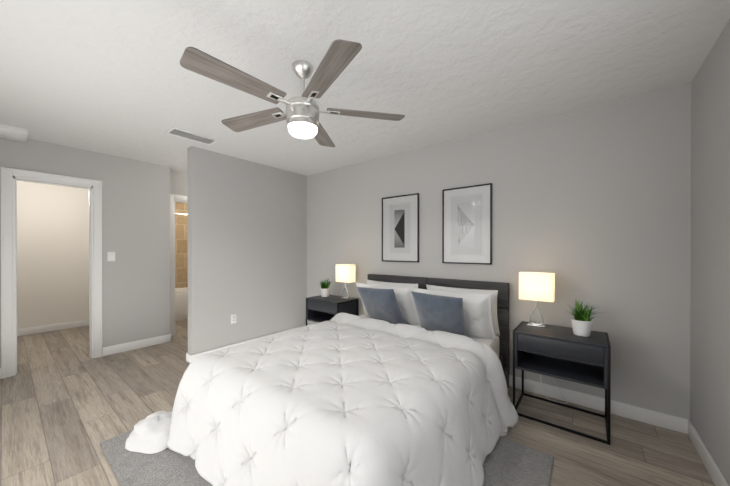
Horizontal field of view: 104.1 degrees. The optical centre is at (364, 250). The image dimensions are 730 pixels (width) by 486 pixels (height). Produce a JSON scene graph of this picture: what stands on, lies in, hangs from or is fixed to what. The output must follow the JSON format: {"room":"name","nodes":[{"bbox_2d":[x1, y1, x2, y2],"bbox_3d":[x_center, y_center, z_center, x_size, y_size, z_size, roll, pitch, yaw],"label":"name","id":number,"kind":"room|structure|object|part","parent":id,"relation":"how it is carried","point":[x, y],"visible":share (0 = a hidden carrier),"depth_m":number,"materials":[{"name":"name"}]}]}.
{"room":"bedroom","nodes":[
{"label":"bedroom","id":0,"kind":"room"},
{"bbox_2d":[17,181,88,328],"bbox_3d":[-5.082,0.046,4.391,0.120,2.440,2.030,0,0,38],"label":"wall","id":1,"kind":"structure","parent":0,"point":[52,254],"depth_m":4.48,"materials":[{"name":"white paint"}]},
{"bbox_2d":[17,319,88,335],"bbox_3d":[-4.988,1.214,4.403,0.018,0.105,1.860,0,0,38],"label":"baseboard","id":2,"kind":"structure","parent":1,"relation":"attached to","point":[54,327],"depth_m":4.48,"materials":[{"name":"white"}]},
{"bbox_2d":[0,138,169,367],"bbox_3d":[-3.398,0.050,3.216,0.120,2.440,2.030,0,0,38],"label":"wall","id":3,"kind":"structure","parent":0,"point":[136,240],"depth_m":3.60,"materials":[{"name":"grey paint"}]},
{"bbox_2d":[0,167,102,378],"bbox_3d":[-3.438,0.218,3.165,0.162,2.104,0.748,0,0,38],"label":"door frame","id":4,"kind":"structure","parent":3,"relation":"attached to","point":[10,177],"depth_m":2.94,"materials":[{"name":"white wood"}]},
{"bbox_2d":[107,252,114,260],"bbox_3d":[-3.102,0.070,3.486,0.012,0.116,0.072,0,0,38],"label":"switch plate","id":5,"kind":"object","parent":3,"relation":"attached to","point":[111,256],"visible":1,"depth_m":3.48,"materials":[{"name":"white plastic"}]},
{"bbox_2d":[103,334,171,355],"bbox_3d":[-2.932,1.216,3.704,0.014,0.105,0.719,0,0,38],"label":"baseboard","id":6,"kind":"structure","parent":3,"relation":"attached to","point":[119,348],"depth_m":3.67,"materials":[{"name":"white wood"}]},
{"bbox_2d":[170,171,186,200],"bbox_3d":[-2.685,0.046,4.526,0.120,2.440,0.910,0,0,38],"label":"wall","id":7,"kind":"structure","parent":0,"point":[180,183],"depth_m":4.28,"materials":[{"name":"grey paint"}]},
{"bbox_2d":[170,194,186,335],"bbox_3d":[-2.642,0.214,4.575,0.158,2.104,0.928,0,0,38],"label":"door frame","id":8,"kind":"structure","parent":7,"relation":"attached to","point":[174,198],"depth_m":4.21,"materials":[{"name":"white wood"}]},
{"bbox_2d":[175,202,187,287],"bbox_3d":[-3.875,0.041,5.923,0.120,2.440,1.630,0,0,38],"label":"wall tile","id":9,"kind":"structure","parent":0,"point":[181,256],"depth_m":5.91,"materials":[{"name":"beige tile"}]},
{"bbox_2d":[187,146,306,354],"bbox_3d":[-1.473,0.048,3.866,0.120,2.440,1.645,0,0,38],"label":"wall","id":10,"kind":"structure","parent":0,"point":[247,239],"depth_m":3.65,"materials":[{"name":"grey paint"}]},
{"bbox_2d":[231,314,236,323],"bbox_3d":[-1.637,0.849,3.556,0.008,0.114,0.070,0,0,38],"label":"electrical outlet plate","id":11,"kind":"object","parent":10,"relation":"attached to","point":[233,318],"visible":1,"depth_m":3.55,"materials":[{"name":"white plastic"}]},
{"bbox_2d":[188,325,305,363],"bbox_3d":[-1.434,1.216,3.811,0.014,0.105,1.629,0,0,38],"label":"baseboard","id":12,"kind":"structure","parent":10,"relation":"attached to","point":[190,357],"depth_m":3.51,"materials":[{"name":"white wood"}]},
{"bbox_2d":[0,319,714,485],"bbox_3d":[-1.683,1.302,2.779,7.620,0.060,4.060,0,0,38],"label":"floor","id":13,"kind":"structure","parent":0,"point":[68,404],"depth_m":2.09,"materials":[{"name":"wood"}]},
{"bbox_2d":[175,287,187,320],"bbox_3d":[-3.557,1.028,5.602,0.778,0.530,1.495,0,0,38],"label":"bathtub","id":14,"kind":"object","parent":13,"relation":"on","point":[181,303],"visible":0.02,"depth_m":5.23,"materials":[{"name":"white ceramic"}]},
{"bbox_2d":[125,274,517,485],"bbox_3d":[-0.049,0.789,2.217,2.089,0.970,2.469,0,0,38],"label":"bed","id":15,"kind":"object","parent":13,"relation":"on","point":[403,381],"visible":1,"depth_m":1.65,"materials":[{"name":"white fabric"}]},
{"bbox_2d":[125,411,171,453],"bbox_3d":[-1.377,1.174,1.902,0.338,0.158,0.329,0,0,38],"label":"comforter","id":16,"kind":"object","parent":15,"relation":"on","point":[152,434],"depth_m":1.80,"materials":[{"name":"white fabric"}]},
{"bbox_2d":[357,287,405,323],"bbox_3d":[0.166,0.566,2.910,0.476,0.412,0.265,0,0,38],"label":"pillow","id":17,"kind":"object","parent":15,"relation":"on","point":[383,305],"depth_m":2.84,"materials":[{"name":"blue fabric"}]},
{"bbox_2d":[366,280,418,318],"bbox_3d":[0.318,0.565,3.280,0.700,0.430,0.203,0,0,38],"label":"pillow","id":18,"kind":"object","parent":15,"relation":"on","point":[394,283],"depth_m":3.25,"materials":[{"name":"white fabric"}]},
{"bbox_3d":[0.039,0.905,2.330,1.520,0.264,2.040,0,0,38],"label":"mattress","id":19,"kind":"part","parent":15,"relation":"part of","materials":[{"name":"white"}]},
{"bbox_2d":[411,291,468,336],"bbox_3d":[0.656,0.568,2.498,0.476,0.412,0.265,0,0,38],"label":"pillow","id":20,"kind":"object","parent":15,"relation":"on","point":[440,313],"depth_m":2.42,"materials":[{"name":"blue fabric"}]},
{"bbox_2d":[426,284,499,335],"bbox_3d":[0.937,0.567,2.790,0.700,0.430,0.204,0,0,38],"label":"pillow","id":21,"kind":"object","parent":15,"relation":"on","point":[493,290],"depth_m":2.68,"materials":[{"name":"white fabric"}]},
{"bbox_2d":[100,430,553,485],"bbox_3d":[-0.294,1.268,1.811,2.360,0.014,1.700,0,0,38],"label":"rug","id":22,"kind":"object","parent":13,"relation":"on","point":[507,462],"visible":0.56,"depth_m":1.67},
{"bbox_2d":[306,295,358,325],"bbox_3d":[-0.431,0.944,3.720,0.580,0.650,0.390,0,0,38],"label":"nightstand","id":23,"kind":"object","parent":13,"relation":"on","point":[319,308],"visible":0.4,"depth_m":3.64,"materials":[{"name":"black paint"}]},
{"bbox_2d":[315,279,329,296],"bbox_3d":[-0.509,0.481,3.826,0.334,0.273,0.330,0,0,38],"label":"potted grass","id":24,"kind":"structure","parent":23,"relation":"on","point":[324,288],"depth_m":3.80,"materials":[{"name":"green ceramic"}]},
{"bbox_2d":[336,264,354,298],"bbox_3d":[-0.252,0.399,3.679,0.245,0.440,0.125,0,0,38],"label":"table lamp","id":25,"kind":"object","parent":23,"relation":"on","point":[345,273],"visible":1,"depth_m":3.62,"materials":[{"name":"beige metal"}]},
{"bbox_2d":[513,321,610,444],"bbox_3d":[1.500,0.949,2.197,0.580,0.650,0.390,0,0,38],"label":"nightstand","id":26,"kind":"object","parent":13,"relation":"on","point":[564,353],"visible":0.85,"depth_m":2.10,"materials":[{"name":"grey paint"}]},
{"bbox_2d":[519,272,567,403],"bbox_3d":[1.495,0.728,2.386,0.332,1.090,0.256,0,0,38],"label":"table lamp","id":27,"kind":"object","parent":26,"relation":"on","point":[536,286],"depth_m":2.32,"materials":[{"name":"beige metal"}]},
{"bbox_3d":[1.573,0.941,2.394,0.217,0.663,0.149,0,0,38],"label":"lamp cord","id":28,"kind":"part","parent":27,"relation":"part of","materials":[{"name":"white plastic"}]},
{"bbox_2d":[565,300,602,336],"bbox_3d":[1.612,0.491,2.090,0.298,0.263,0.340,0,0,38],"label":"potted grass","id":29,"kind":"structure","parent":26,"relation":"on","point":[581,320],"depth_m":2.07,"materials":[{"name":"white ceramic"}]},
{"bbox_2d":[0,0,729,175],"bbox_3d":[-1.683,-1.198,2.771,7.620,0.060,4.060,0,0,38],"label":"ceiling","id":30,"kind":"structure","parent":0,"point":[112,77],"depth_m":1.79,"materials":[{"name":"white paint"}]},
{"bbox_2d":[0,123,27,142],"bbox_3d":[-3.603,-1.141,2.565,0.359,0.052,0.720,0,0,38],"label":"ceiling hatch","id":31,"kind":"object","parent":30,"relation":"attached to","point":[9,132],"visible":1,"depth_m":2.72,"materials":[{"name":"white paint"}]},
{"bbox_2d":[165,127,217,144],"bbox_3d":[-1.756,-1.162,2.905,0.200,0.013,0.420,0,0,38],"label":"ceiling vent","id":32,"kind":"object","parent":30,"relation":"in","point":[181,133],"visible":1,"depth_m":2.88,"materials":[{"name":"white plastic"}]},
{"bbox_2d":[180,39,404,146],"bbox_3d":[-0.426,-0.946,1.783,1.290,0.436,1.256,0,0,38],"label":"fan","id":33,"kind":"object","parent":30,"relation":"hanging from","point":[300,115],"visible":1,"depth_m":1.65,"materials":[{"name":"wood"}]},
{"bbox_3d":[-0.650,-0.902,1.525,0.144,0.034,0.570,0,0,42],"label":"blade","id":34,"kind":"part","parent":33,"relation":"part of","materials":[{"name":"grey wood"}]},
{"bbox_3d":[-0.741,-0.903,1.963,0.570,0.034,0.144,0,0,24],"label":"blade","id":35,"kind":"part","parent":33,"relation":"part of","materials":[{"name":"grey wood"}]},
{"bbox_3d":[-0.394,-0.946,1.806,0.208,0.436,0.208,0,0,38],"label":"motor","id":36,"kind":"part","parent":33,"relation":"part of","materials":[{"name":"silver metal"}]},
{"bbox_3d":[-0.353,-0.904,2.184,0.144,0.034,0.570,0,0,6],"label":"blade","id":37,"kind":"part","parent":33,"relation":"part of","materials":[{"name":"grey wood"}]},
{"bbox_3d":[-0.206,-0.902,1.477,0.144,0.034,0.570,0,0,-30],"label":"blade","id":38,"kind":"part","parent":33,"relation":"part of","materials":[{"name":"grey wood"}]},
{"bbox_3d":[-0.022,-0.903,1.884,0.570,0.034,0.144,0,0,-12],"label":"blade","id":39,"kind":"part","parent":33,"relation":"part of","materials":[{"name":"grey wood"}]},
{"bbox_2d":[307,82,690,418],"bbox_3d":[0.173,0.049,3.693,5.640,2.440,0.120,0,0,38],"label":"wall","id":40,"kind":"structure","parent":0,"point":[591,206],"depth_m":2.37,"materials":[{"name":"grey paint"}]},
{"bbox_2d":[382,193,418,261],"bbox_3d":[0.414,-0.262,3.408,0.510,0.790,0.022,0,0,38],"label":"picture","id":41,"kind":"object","parent":40,"relation":"attached to","point":[400,228],"visible":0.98,"depth_m":3.39,"materials":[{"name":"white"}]},
{"bbox_2d":[394,209,404,247],"bbox_3d":[0.411,-0.262,3.404,0.140,0.450,0.001,0,0,38],"label":"print","id":42,"kind":"object","parent":41,"relation":"attached to","point":[399,214],"depth_m":3.40},
{"bbox_2d":[442,183,491,264],"bbox_3d":[1.034,-0.261,2.918,0.500,0.790,0.022,0,0,38],"label":"picture","id":43,"kind":"object","parent":40,"relation":"attached to","point":[466,224],"visible":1,"depth_m":2.90,"materials":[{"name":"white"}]},
{"bbox_2d":[458,201,473,247],"bbox_3d":[1.032,-0.261,2.915,0.170,0.470,0.001,0,0,38],"label":"print","id":44,"kind":"object","parent":43,"relation":"attached to","point":[465,208],"depth_m":2.91},
{"bbox_2d":[509,375,683,432],"bbox_3d":[0.665,1.218,3.221,4.040,0.105,0.018,0,0,38],"label":"baseboard","id":45,"kind":"structure","parent":40,"relation":"attached to","point":[663,420],"depth_m":2.26,"materials":[{"name":"white"}]},
{"bbox_2d":[690,19,729,485],"bbox_3d":[1.171,0.059,0.500,0.120,2.440,3.660,0,0,38],"label":"wall","id":46,"kind":"structure","parent":0,"point":[710,280],"depth_m":1.63,"materials":[{"name":"grey paint"}]},
{"bbox_2d":[684,418,728,485],"bbox_3d":[1.155,1.227,0.592,0.014,0.105,3.480,0,0,38],"label":"baseboard","id":47,"kind":"structure","parent":46,"relation":"attached to","point":[718,479],"depth_m":1.68,"materials":[{"name":"white"}]}
]}

